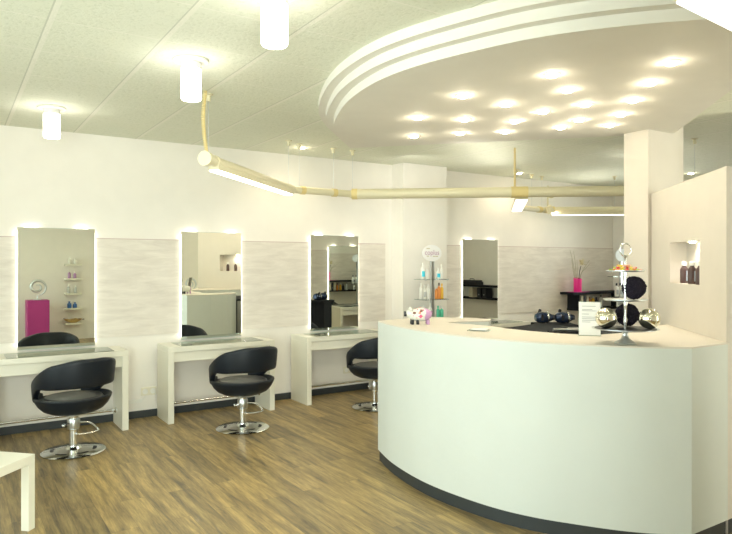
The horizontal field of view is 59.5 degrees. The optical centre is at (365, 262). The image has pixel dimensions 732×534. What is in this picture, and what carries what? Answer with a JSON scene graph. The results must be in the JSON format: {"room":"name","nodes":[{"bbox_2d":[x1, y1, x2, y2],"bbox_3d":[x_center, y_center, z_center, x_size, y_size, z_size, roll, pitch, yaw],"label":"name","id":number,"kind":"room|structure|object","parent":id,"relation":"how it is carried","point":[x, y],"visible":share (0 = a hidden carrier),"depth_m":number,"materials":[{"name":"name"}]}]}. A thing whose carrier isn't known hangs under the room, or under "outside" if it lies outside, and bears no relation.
{"room":"salon","nodes":[
{"label":"salon","id":0,"kind":"room"},
{"bbox_2d":[0,125,612,426],"bbox_3d":[-0.646,0.150,7.274,11.050,2.700,0.100,0,0,-33],"label":"wall","id":1,"kind":"structure","parent":0,"point":[115,187],"depth_m":6.55,"materials":[{"name":"paint"}]},
{"bbox_2d":[129,391,156,403],"bbox_3d":[-2.185,1.341,6.196,0.413,0.194,0.029,0,0,-31],"label":"duct","id":2,"kind":"object","parent":1,"relation":"attached to","point":[135,400],"visible":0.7,"depth_m":6.18,"materials":[{"name":"white plastic"}]},
{"bbox_2d":[141,386,156,395],"bbox_3d":[-2.119,1.250,6.247,0.150,0.080,0.016,0,0,-33],"label":"wall socket","id":3,"kind":"object","parent":1,"relation":"attached to","point":[145,391],"visible":1,"depth_m":6.24,"materials":[{"name":"beige plastic"}]},
{"bbox_2d":[0,383,368,435],"bbox_3d":[-2.421,1.465,6.051,6.540,0.070,0.015,0,0,-33],"label":"baseboard","id":4,"kind":"structure","parent":1,"relation":"attached to","point":[25,428],"depth_m":6.27,"materials":[{"name":"grey"}]},
{"bbox_2d":[0,236,384,343],"bbox_3d":[-2.131,0.234,6.238,5.630,0.933,0.018,0,0,-33],"label":"wall panel","id":5,"kind":"object","parent":1,"relation":"attached to","point":[138,281],"visible":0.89,"depth_m":6.34,"materials":[{"name":"grey wood"}]},
{"bbox_2d":[17,227,94,350],"bbox_3d":[-2.792,0.225,5.788,0.640,1.085,0.016,0,0,-33],"label":"wall mirror","id":6,"kind":"object","parent":5,"relation":"attached to","point":[56,266],"visible":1,"depth_m":5.77,"materials":[{"name":"silver glass"}]},
{"bbox_2d":[181,231,240,339],"bbox_3d":[-1.584,0.225,6.574,0.640,1.085,0.016,0,0,-33],"label":"wall mirror","id":7,"kind":"object","parent":5,"relation":"attached to","point":[210,261],"visible":1,"depth_m":6.55,"materials":[{"name":"silver"}]},
{"bbox_2d":[310,235,357,330],"bbox_3d":[-0.360,0.225,7.370,0.640,1.085,0.016,0,0,-33],"label":"wall mirror","id":8,"kind":"object","parent":5,"relation":"attached to","point":[333,259],"visible":1,"depth_m":7.35,"materials":[{"name":"silver"}]},
{"bbox_2d":[343,366,350,373],"bbox_3d":[-0.199,1.250,7.495,0.150,0.080,0.016,0,0,-33],"label":"wall socket","id":9,"kind":"object","parent":1,"relation":"attached to","point":[345,369],"visible":0.45,"depth_m":7.47,"materials":[{"name":"beige plastic"}]},
{"bbox_2d":[447,245,612,316],"bbox_3d":[2.413,0.234,9.193,3.590,0.933,0.018,0,0,-33],"label":"wall panel","id":10,"kind":"object","parent":1,"relation":"attached to","point":[530,279],"visible":0.57,"depth_m":9.22,"materials":[{"name":"grey wood"}]},
{"bbox_2d":[462,239,497,318],"bbox_3d":[1.535,0.225,8.602,0.640,1.085,0.016,0,0,-33],"label":"wall mirror","id":11,"kind":"object","parent":10,"relation":"attached to","point":[479,257],"visible":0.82,"depth_m":8.59,"materials":[{"name":"silver"}]},
{"bbox_2d":[560,290,618,310],"bbox_3d":[3.460,0.568,9.730,1.250,0.275,0.260,0,0,-33],"label":"wall shelf","id":12,"kind":"object","parent":1,"relation":"attached to","point":[573,298],"visible":0.69,"depth_m":9.50,"materials":[{"name":"black wood"}]},
{"bbox_2d":[599,295,602,306],"bbox_3d":[3.589,0.580,9.778,0.056,0.190,0.056,0,0,-33],"label":"bottle","id":13,"kind":"object","parent":12,"relation":"on","point":[600,298],"visible":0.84,"depth_m":9.76,"materials":[{"name":"white plastic"}]},
{"bbox_3d":[3.145,0.428,9.489,0.320,0.004,0.180,0,0,-33],"label":"place mat","id":14,"kind":"object","parent":12,"relation":"on","visible":0},
{"bbox_2d":[570,251,588,291],"bbox_3d":[3.196,0.116,9.519,0.463,0.621,0.130,0,0,-33],"label":"flower vase","id":15,"kind":"object","parent":14,"relation":"on","point":[577,282],"visible":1,"depth_m":9.45,"materials":[{"name":"pink glass"}]},
{"bbox_2d":[0,0,731,185],"bbox_3d":[1.399,-1.250,4.131,11.050,0.100,7.600,0,0,-33],"label":"ceiling","id":16,"kind":"structure","parent":0,"point":[110,64],"depth_m":4.21,"materials":[{"name":"paint"}]},
{"bbox_2d":[37,104,66,138],"bbox_3d":[-2.424,-1.081,4.937,0.210,0.238,0.210,0,0,-33],"label":"lamp","id":17,"kind":"object","parent":16,"relation":"hanging from","point":[51,113],"visible":1,"depth_m":4.89,"materials":[{"name":"white plastic"}]},
{"bbox_2d":[173,54,208,101],"bbox_3d":[-1.034,-1.081,3.783,0.210,0.238,0.210,0,0,-33],"label":"lamp","id":18,"kind":"object","parent":16,"relation":"hanging from","point":[191,65],"visible":1,"depth_m":3.73,"materials":[{"name":"white plastic"}]},
{"bbox_2d":[258,0,294,49],"bbox_3d":[-0.406,-1.081,2.838,0.210,0.238,0.210,0,0,-33],"label":"lamp","id":19,"kind":"object","parent":16,"relation":"hanging from","point":[274,13],"visible":1,"depth_m":2.79,"materials":[{"name":"white plastic"}]},
{"bbox_2d":[198,91,697,198],"bbox_3d":[0.694,-0.935,6.178,4.722,0.539,1.924,0,0,-21],"label":"tube light","id":20,"kind":"object","parent":16,"relation":"hanging from","point":[215,164],"visible":0.98,"depth_m":6.55,"materials":[{"name":"beige metal"}]},
{"bbox_2d":[210,170,291,194],"bbox_3d":[-0.928,-0.669,5.457,0.070,0.008,1.674,0,0,12],"label":"diffuser","id":21,"kind":"object","parent":20,"relation":"attached to","point":[228,173],"depth_m":5.29,"materials":[{"name":"white plastic"}]},
{"bbox_2d":[319,0,731,147],"bbox_3d":[0.825,-1.119,4.153,2.803,0.163,2.771,0,0,12],"label":"suspended ceiling","id":22,"kind":"structure","parent":16,"relation":"attached to","point":[495,53],"depth_m":3.56,"materials":[{"name":"paint"}]},
{"bbox_2d":[411,116,423,119],"bbox_3d":[0.369,-1.028,4.559,0.092,0.017,0.092,0,0,-33],"label":"recessed light","id":23,"kind":"object","parent":22,"relation":"attached to","point":[413,117],"visible":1,"depth_m":4.54,"materials":[{"name":"white glass"}]},
{"bbox_2d":[455,93,469,98],"bbox_3d":[0.599,-1.028,3.961,0.092,0.017,0.092,0,0,-33],"label":"recessed light","id":24,"kind":"object","parent":22,"relation":"attached to","point":[462,96],"visible":1,"depth_m":3.94,"materials":[{"name":"white plastic"}]},
{"bbox_2d":[458,118,470,121],"bbox_3d":[0.710,-1.028,4.616,0.092,0.017,0.092,0,0,-33],"label":"recessed light","id":25,"kind":"object","parent":22,"relation":"attached to","point":[459,119],"visible":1,"depth_m":4.59,"materials":[{"name":"white"}]},
{"bbox_2d":[499,130,510,133],"bbox_3d":[1.095,-1.028,5.042,0.092,0.017,0.092,0,0,-33],"label":"recessed light","id":26,"kind":"object","parent":22,"relation":"attached to","point":[502,131],"visible":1,"depth_m":5.02,"materials":[{"name":"white"}]},
{"bbox_2d":[499,102,512,106],"bbox_3d":[0.914,-1.028,4.181,0.092,0.017,0.092,0,0,-33],"label":"recessed light","id":27,"kind":"object","parent":22,"relation":"attached to","point":[507,104],"visible":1,"depth_m":4.16,"materials":[{"name":"white"}]},
{"bbox_2d":[508,120,520,122],"bbox_3d":[1.087,-1.028,4.671,0.092,0.017,0.092,0,0,-33],"label":"recessed light","id":28,"kind":"object","parent":22,"relation":"attached to","point":[510,121],"visible":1,"depth_m":4.65,"materials":[{"name":"white"}]},
{"bbox_2d":[536,110,549,113],"bbox_3d":[1.211,-1.028,4.380,0.092,0.017,0.092,0,0,-33],"label":"recessed light","id":29,"kind":"object","parent":22,"relation":"attached to","point":[539,111],"visible":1,"depth_m":4.36,"materials":[{"name":"white"}]},
{"bbox_2d":[543,72,560,77],"bbox_3d":[1.024,-1.028,3.522,0.092,0.017,0.092,0,0,-33],"label":"recessed light","id":30,"kind":"object","parent":22,"relation":"attached to","point":[550,74],"visible":1,"depth_m":3.50,"materials":[{"name":"white"}]},
{"bbox_2d":[554,126,566,129],"bbox_3d":[1.487,-1.028,4.887,0.092,0.017,0.092,0,0,-33],"label":"recessed light","id":31,"kind":"object","parent":22,"relation":"attached to","point":[557,127],"visible":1,"depth_m":4.87,"materials":[{"name":"white"}]},
{"bbox_2d":[560,88,575,92],"bbox_3d":[1.208,-1.028,3.834,0.092,0.017,0.092,0,0,-33],"label":"recessed light","id":32,"kind":"object","parent":22,"relation":"attached to","point":[565,90],"visible":1,"depth_m":3.81,"materials":[{"name":"white"}]},
{"bbox_2d":[572,118,585,121],"bbox_3d":[1.542,-1.028,4.632,0.092,0.017,0.092,0,0,-33],"label":"recessed light","id":33,"kind":"object","parent":22,"relation":"attached to","point":[578,119],"visible":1,"depth_m":4.61,"materials":[{"name":"white"}]},
{"bbox_2d":[578,103,591,106],"bbox_3d":[1.431,-1.028,4.181,0.092,0.017,0.092,0,0,-33],"label":"recessed light","id":34,"kind":"object","parent":22,"relation":"attached to","point":[580,104],"visible":1,"depth_m":4.16,"materials":[{"name":"white"}]},
{"bbox_2d":[603,124,615,126],"bbox_3d":[1.831,-1.028,4.805,0.092,0.017,0.092,0,0,-33],"label":"recessed light","id":35,"kind":"object","parent":22,"relation":"attached to","point":[606,125],"visible":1,"depth_m":4.78,"materials":[{"name":"white glass"}]},
{"bbox_2d":[614,112,627,116],"bbox_3d":[1.775,-1.028,4.455,0.092,0.017,0.092,0,0,-33],"label":"recessed light","id":36,"kind":"object","parent":22,"relation":"attached to","point":[623,113],"visible":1,"depth_m":4.44,"materials":[{"name":"white"}]},
{"bbox_2d":[625,98,640,102],"bbox_3d":[1.700,-1.028,4.076,0.092,0.017,0.092,0,0,-33],"label":"recessed light","id":37,"kind":"object","parent":22,"relation":"attached to","point":[633,100],"visible":1,"depth_m":4.05,"materials":[{"name":"white"}]},
{"bbox_2d":[641,81,658,85],"bbox_3d":[1.635,-1.028,3.685,0.092,0.017,0.092,0,0,-33],"label":"recessed light","id":38,"kind":"object","parent":22,"relation":"attached to","point":[647,83],"visible":1,"depth_m":3.67,"materials":[{"name":"white glass"}]},
{"bbox_2d":[662,59,680,65],"bbox_3d":[1.579,-1.028,3.306,0.092,0.017,0.092,0,0,-33],"label":"recessed light","id":39,"kind":"object","parent":22,"relation":"attached to","point":[674,62],"visible":1,"depth_m":3.29,"materials":[{"name":"white"}]},
{"bbox_2d":[511,169,623,215],"bbox_3d":[2.353,-0.930,8.137,3.011,0.540,1.040,0,0,-45],"label":"tube light","id":40,"kind":"object","parent":16,"relation":"hanging from","point":[518,205],"visible":0.92,"depth_m":8.81,"materials":[{"name":"beige metal"}]},
{"bbox_2d":[512,199,527,211],"bbox_3d":[1.815,-0.673,7.595,0.120,0.008,1.560,0,0,11],"label":"diffuser","id":41,"kind":"object","parent":40,"relation":"attached to","point":[518,205],"depth_m":7.45,"materials":[{"name":"white plastic"}]},
{"bbox_2d":[552,214,623,215],"bbox_3d":[3.113,-0.664,8.860,1.040,0.008,0.070,0,0,3],"label":"diffuser","id":42,"kind":"object","parent":40,"relation":"attached to","point":[552,214],"depth_m":8.84,"materials":[{"name":"white plastic"}]},
{"bbox_2d":[674,0,731,30],"bbox_3d":[1.414,-0.970,2.156,1.382,0.460,0.132,0,0,-37],"label":"tube light","id":43,"kind":"object","parent":16,"relation":"hanging from","point":[719,12],"visible":1,"depth_m":1.87,"materials":[{"name":"beige metal"}]},
{"bbox_2d":[0,389,731,533],"bbox_3d":[1.399,1.550,4.131,11.050,0.100,7.600,0,0,-33],"label":"floor","id":44,"kind":"structure","parent":0,"point":[317,468],"depth_m":4.39,"materials":[{"name":"brown wood"}]},
{"bbox_2d":[0,451,34,530],"bbox_3d":[-2.200,1.290,3.412,0.550,0.420,0.550,0,0,12],"label":"coffee table","id":45,"kind":"object","parent":44,"relation":"on","point":[10,462],"visible":1,"depth_m":3.58,"materials":[{"name":"white paint"}]},
{"bbox_2d":[0,346,128,430],"bbox_3d":[-2.688,1.139,5.612,1.080,0.721,0.380,0,0,-33],"label":"desk","id":46,"kind":"object","parent":44,"relation":"on","point":[23,363],"visible":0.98,"depth_m":5.61,"materials":[{"name":"white paint"}]},
{"bbox_2d":[31,357,115,460],"bbox_3d":[-2.305,1.117,5.071,0.600,0.767,0.612,0,0,36],"label":"salon chair","id":47,"kind":"object","parent":44,"relation":"on","point":[87,375],"visible":1,"depth_m":4.91,"materials":[{"name":"black leather"}]},
{"bbox_2d":[42,390,102,400],"bbox_3d":[-2.324,1.070,5.086,0.421,0.060,0.448,0,0,39],"label":"seat cushion","id":48,"kind":"object","parent":47,"relation":"on","point":[77,394],"depth_m":5.03,"materials":[{"name":"grey leather"}]},
{"bbox_2d":[157,336,274,424],"bbox_3d":[-1.486,1.139,6.394,1.080,0.721,0.380,0,0,-33],"label":"desk","id":49,"kind":"object","parent":44,"relation":"on","point":[169,353],"visible":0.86,"depth_m":6.17,"materials":[{"name":"white paint"}]},
{"bbox_2d":[209,346,277,434],"bbox_3d":[-1.102,1.117,5.781,0.612,0.767,0.600,0,0,-42],"label":"salon chair","id":50,"kind":"object","parent":44,"relation":"on","point":[257,361],"visible":1,"depth_m":5.61,"materials":[{"name":"black leather"}]},
{"bbox_2d":[218,375,266,383],"bbox_3d":[-1.117,1.070,5.799,0.448,0.060,0.421,0,0,-39],"label":"seat cushion","id":51,"kind":"object","parent":50,"relation":"on","point":[238,379],"depth_m":5.74,"materials":[{"name":"grey leather"}]},
{"bbox_2d":[291,329,377,405],"bbox_3d":[-0.271,1.139,7.184,1.080,0.721,0.380,0,0,-33],"label":"desk","id":52,"kind":"object","parent":44,"relation":"on","point":[302,345],"visible":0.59,"depth_m":6.92,"materials":[{"name":"white paint"}]},
{"bbox_2d":[346,338,377,412],"bbox_3d":[0.104,1.117,6.625,0.612,0.767,0.600,0,0,-30],"label":"salon chair","id":53,"kind":"object","parent":44,"relation":"on","point":[366,349],"visible":0.51,"depth_m":6.44,"materials":[{"name":"black leather"}]},
{"bbox_2d":[354,361,377,367],"bbox_3d":[0.092,1.070,6.645,0.448,0.060,0.421,0,0,-33],"label":"seat cushion","id":54,"kind":"object","parent":53,"relation":"on","point":[369,364],"depth_m":6.57,"materials":[{"name":"grey leather"}]},
{"bbox_2d":[416,245,448,316],"bbox_3d":[0.775,0.642,7.594,0.400,1.715,0.212,0,0,-33],"label":"display stand","id":55,"kind":"object","parent":44,"relation":"on","point":[431,253],"visible":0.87,"depth_m":7.60,"materials":[{"name":"silver metal"}]},
{"bbox_2d":[419,283,422,298],"bbox_3d":[0.647,0.330,7.507,0.044,0.190,0.044,0,0,-33],"label":"bottle","id":56,"kind":"object","parent":55,"relation":"on","point":[420,288],"visible":1,"depth_m":7.49,"materials":[{"name":"white plastic"}]},
{"bbox_2d":[421,263,424,278],"bbox_3d":[0.668,0.095,7.520,0.052,0.190,0.053,0,0,-33],"label":"bottle","id":57,"kind":"object","parent":55,"relation":"on","point":[422,267],"visible":1,"depth_m":7.50,"materials":[{"name":"white plastic"}]},
{"bbox_2d":[423,285,425,298],"bbox_3d":[0.689,0.340,7.534,0.044,0.170,0.045,0,0,-33],"label":"bottle","id":58,"kind":"object","parent":55,"relation":"on","point":[424,288],"visible":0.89,"depth_m":7.51,"materials":[{"name":"white plastic"}]},
{"bbox_2d":[425,269,428,278],"bbox_3d":[0.722,0.130,7.556,0.048,0.120,0.048,0,0,-33],"label":"bottle","id":59,"kind":"object","parent":55,"relation":"on","point":[426,272],"visible":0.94,"depth_m":7.54,"materials":[{"name":"white plastic"}]},
{"bbox_2d":[426,284,429,298],"bbox_3d":[0.735,0.335,7.564,0.044,0.180,0.044,0,0,-33],"label":"bottle","id":60,"kind":"object","parent":55,"relation":"on","point":[428,288],"visible":0.96,"depth_m":7.55,"materials":[{"name":"white plastic"}]},
{"bbox_2d":[416,298,446,299],"bbox_3d":[0.777,0.429,7.591,0.370,0.008,0.200,0,0,-33],"label":"shelf","id":61,"kind":"object","parent":55,"relation":"attached to","point":[430,298],"depth_m":7.59,"materials":[{"name":"clear glass"}]},
{"bbox_2d":[435,286,437,298],"bbox_3d":[0.840,0.350,7.632,0.040,0.150,0.040,0,0,-33],"label":"bottle","id":62,"kind":"object","parent":55,"relation":"on","point":[436,289],"visible":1,"depth_m":7.62,"materials":[{"name":"orange plastic"}]},
{"bbox_2d":[436,268,439,278],"bbox_3d":[0.861,0.125,7.645,0.052,0.130,0.053,0,0,-33],"label":"bottle","id":63,"kind":"object","parent":55,"relation":"on","point":[437,271],"visible":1,"depth_m":7.62,"materials":[{"name":"white plastic"}]},
{"bbox_2d":[436,306,439,316],"bbox_3d":[0.861,0.580,7.646,0.040,0.140,0.040,0,0,-33],"label":"bottle","id":64,"kind":"object","parent":55,"relation":"on","point":[438,309],"visible":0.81,"depth_m":7.63,"materials":[{"name":"teal plastic"}]},
{"bbox_2d":[437,283,440,298],"bbox_3d":[0.873,0.330,7.654,0.040,0.190,0.040,0,0,-33],"label":"bottle","id":65,"kind":"object","parent":55,"relation":"on","point":[438,288],"visible":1,"depth_m":7.64,"materials":[{"name":"orange plastic"}]},
{"bbox_2d":[440,265,442,278],"bbox_3d":[0.907,0.105,7.676,0.044,0.170,0.044,0,0,-33],"label":"bottle","id":66,"kind":"object","parent":55,"relation":"on","point":[441,268],"visible":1,"depth_m":7.66,"materials":[{"name":"white plastic"}]},
{"bbox_2d":[440,306,443,316],"bbox_3d":[0.907,0.585,7.676,0.048,0.130,0.048,0,0,-33],"label":"bottle","id":67,"kind":"object","parent":55,"relation":"on","point":[441,309],"visible":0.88,"depth_m":7.66,"materials":[{"name":"teal plastic"}]},
{"bbox_2d":[441,283,443,298],"bbox_3d":[0.911,0.335,7.678,0.038,0.180,0.038,0,0,-33],"label":"bottle","id":68,"kind":"object","parent":55,"relation":"on","point":[442,289],"visible":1,"depth_m":7.66,"materials":[{"name":"orange"}]},
{"bbox_2d":[491,320,529,327],"bbox_3d":[1.641,1.139,8.427,1.080,0.721,0.380,0,0,-33],"label":"desk","id":69,"kind":"object","parent":44,"relation":"on","point":[498,323],"visible":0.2,"depth_m":8.40,"materials":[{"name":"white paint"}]},
{"bbox_2d":[378,317,731,533],"bbox_3d":[1.322,0.970,4.165,2.812,1.060,1.422,0,0,23],"label":"reception desk","id":70,"kind":"object","parent":44,"relation":"on","point":[542,432],"depth_m":3.53,"materials":[{"name":"white lacquer"},{"name":"cream laminate"},{"name":"dark grey plinth laminate"}]},
{"bbox_2d":[404,307,432,324],"bbox_3d":[0.377,0.378,4.605,0.208,0.124,0.108,0,0,-3],"label":"piggy bank","id":71,"kind":"object","parent":70,"relation":"on","point":[418,314],"visible":1,"depth_m":4.57,"materials":[{"name":"white ceramic"}]},
{"bbox_2d":[467,328,489,331],"bbox_3d":[0.735,0.433,4.152,0.140,0.014,0.090,0,0,27],"label":"tray","id":72,"kind":"object","parent":70,"relation":"on","point":[477,329],"visible":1,"depth_m":4.13,"materials":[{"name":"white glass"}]},
{"bbox_2d":[378,317,727,348],"bbox_3d":[1.073,0.444,4.270,2.273,0.008,1.422,0,0,23],"label":"countertop","id":73,"kind":"structure","parent":70,"relation":"on","point":[668,336],"depth_m":3.88,"materials":[{"name":"paint"}]},
{"bbox_2d":[578,301,600,335],"bbox_3d":[1.358,0.337,3.885,0.132,0.207,0.066,0,0,19],"label":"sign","id":74,"kind":"object","parent":70,"relation":"on","point":[587,310],"visible":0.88,"depth_m":3.88,"materials":[{"name":"white paper"}]},
{"bbox_2d":[592,243,659,344],"bbox_3d":[1.413,0.165,3.486,0.344,0.550,0.344,0,0,-33],"label":"cake stand","id":75,"kind":"object","parent":70,"relation":"on","point":[624,340],"visible":0.95,"depth_m":3.47,"materials":[{"name":"silver metal"}]},
{"bbox_2d":[595,308,616,327],"bbox_3d":[1.301,0.298,3.466,0.112,0.112,0.112,0,0,-33],"label":"ball","id":76,"kind":"object","parent":75,"relation":"on","point":[605,317],"visible":1,"depth_m":3.43,"materials":[{"name":"gold metal"}]},
{"bbox_2d":[615,303,639,325],"bbox_3d":[1.452,0.288,3.561,0.135,0.131,0.131,0,0,-33],"label":"ball","id":77,"kind":"object","parent":75,"relation":"on","point":[632,310],"visible":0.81,"depth_m":3.52,"materials":[{"name":"black"}]},
{"bbox_2d":[621,276,646,299],"bbox_3d":[1.464,0.136,3.498,0.133,0.129,0.129,0,0,-33],"label":"ball","id":78,"kind":"object","parent":75,"relation":"on","point":[635,287],"visible":0.94,"depth_m":3.46,"materials":[{"name":"black"}]},
{"bbox_2d":[638,308,660,328],"bbox_3d":[1.519,0.298,3.431,0.112,0.112,0.112,0,0,-33],"label":"ball","id":79,"kind":"object","parent":75,"relation":"on","point":[648,318],"visible":1,"depth_m":3.39,"materials":[{"name":"gold metal"}]},
{"bbox_2d":[531,322,578,326],"bbox_3d":[1.777,1.035,6.041,0.370,0.930,0.305,0,0,0],"label":"trolley","id":80,"kind":"object","parent":44,"relation":"on","point":[550,323],"visible":0.02,"depth_m":6.03,"materials":[{"name":"black"}]},
{"bbox_2d":[534,309,554,322],"bbox_3d":[1.686,0.503,6.046,0.180,0.133,0.120,0,0,-4],"label":"ornament","id":81,"kind":"object","parent":80,"relation":"on","point":[540,317],"visible":1,"depth_m":6.01,"materials":[{"name":"blue ceramic"}]},
{"bbox_2d":[555,309,574,322],"bbox_3d":[1.876,0.503,6.046,0.180,0.133,0.120,0,0,-4],"label":"ornament","id":82,"kind":"object","parent":80,"relation":"on","point":[560,317],"visible":1,"depth_m":6.01,"materials":[{"name":"blue ceramic"}]},
{"bbox_2d":[507,324,621,333],"bbox_3d":[1.434,1.020,4.835,1.372,0.960,1.134,0,0,-44],"label":"desk","id":83,"kind":"object","parent":44,"relation":"on","point":[532,327],"visible":0.11,"depth_m":5.36,"materials":[{"name":"black"}]},
{"bbox_2d":[547,327,578,333],"bbox_3d":[1.571,0.520,4.958,0.300,0.040,0.120,0,0,0],"label":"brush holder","id":84,"kind":"object","parent":83,"relation":"on","point":[569,330],"visible":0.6,"depth_m":4.94,"materials":[{"name":"black"}]},
{"bbox_2d":[547,330,578,333],"bbox_3d":[1.571,0.534,4.958,0.300,0.012,0.120,0,0,0],"label":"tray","id":85,"kind":"object","parent":84,"relation":"on","point":[550,331],"depth_m":4.93,"materials":[{"name":"black"}]},
{"bbox_2d":[608,249,623,324],"bbox_3d":[3.841,0.642,9.648,0.400,1.715,0.212,0,0,-33],"label":"display stand","id":86,"kind":"object","parent":44,"relation":"on","point":[619,257],"visible":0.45,"depth_m":9.65,"materials":[{"name":"silver metal"}]},
{"bbox_2d":[615,283,618,296],"bbox_3d":[3.748,0.400,9.571,0.056,0.200,0.057,0,0,-33],"label":"bottle","id":87,"kind":"object","parent":86,"relation":"on","point":[616,286],"visible":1,"depth_m":9.55,"materials":[{"name":"white plastic"}]},
{"bbox_2d":[618,283,621,295],"bbox_3d":[3.823,0.400,9.620,0.056,0.200,0.057,0,0,-33],"label":"bottle","id":88,"kind":"object","parent":86,"relation":"on","point":[619,287],"visible":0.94,"depth_m":9.60,"materials":[{"name":"white plastic"}]},
{"bbox_2d":[392,163,446,319],"bbox_3d":[0.664,0.150,7.929,0.680,2.700,0.230,0,0,-33],"label":"wall pier","id":89,"kind":"object","parent":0,"point":[417,223],"visible":0.5,"depth_m":7.79,"materials":[{"name":"paint"}]},
{"bbox_2d":[613,179,689,324],"bbox_3d":[5.989,0.150,7.116,0.100,2.700,7.400,0,0,-33],"label":"wall","id":90,"kind":"structure","parent":0,"point":[618,220],"depth_m":10.12,"materials":[{"name":"paint"}]},
{"bbox_2d":[624,127,682,325],"bbox_3d":[2.331,0.150,5.183,0.480,2.700,0.213,0,0,-33],"label":"wall column","id":91,"kind":"structure","parent":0,"point":[653,160],"depth_m":5.05,"materials":[{"name":"paint"}]},
{"bbox_2d":[651,166,731,533],"bbox_3d":[2.201,0.481,4.314,0.170,2.037,1.598,0,0,9],"label":"wall partition","id":92,"kind":"structure","parent":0,"point":[698,209],"depth_m":4.02,"materials":[{"name":"paint"}]},
{"bbox_2d":[680,262,687,282],"bbox_3d":[2.168,0.064,4.361,0.052,0.148,0.053,0,0,5],"label":"bottle","id":93,"kind":"object","parent":92,"relation":"in","point":[683,270],"visible":0.88,"depth_m":4.34,"materials":[{"name":"red"}]},
{"bbox_2d":[688,261,695,283],"bbox_3d":[2.144,0.064,4.208,0.052,0.148,0.053,0,0,5],"label":"bottle","id":94,"kind":"object","parent":92,"relation":"in","point":[691,270],"visible":0.8,"depth_m":4.19,"materials":[{"name":"red plastic"}]},
{"bbox_2d":[695,261,698,284],"bbox_3d":[2.122,0.064,4.065,0.052,0.148,0.053,0,0,5],"label":"bottle","id":95,"kind":"object","parent":92,"relation":"in","point":[697,268],"visible":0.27,"depth_m":4.06,"materials":[{"name":"red"}]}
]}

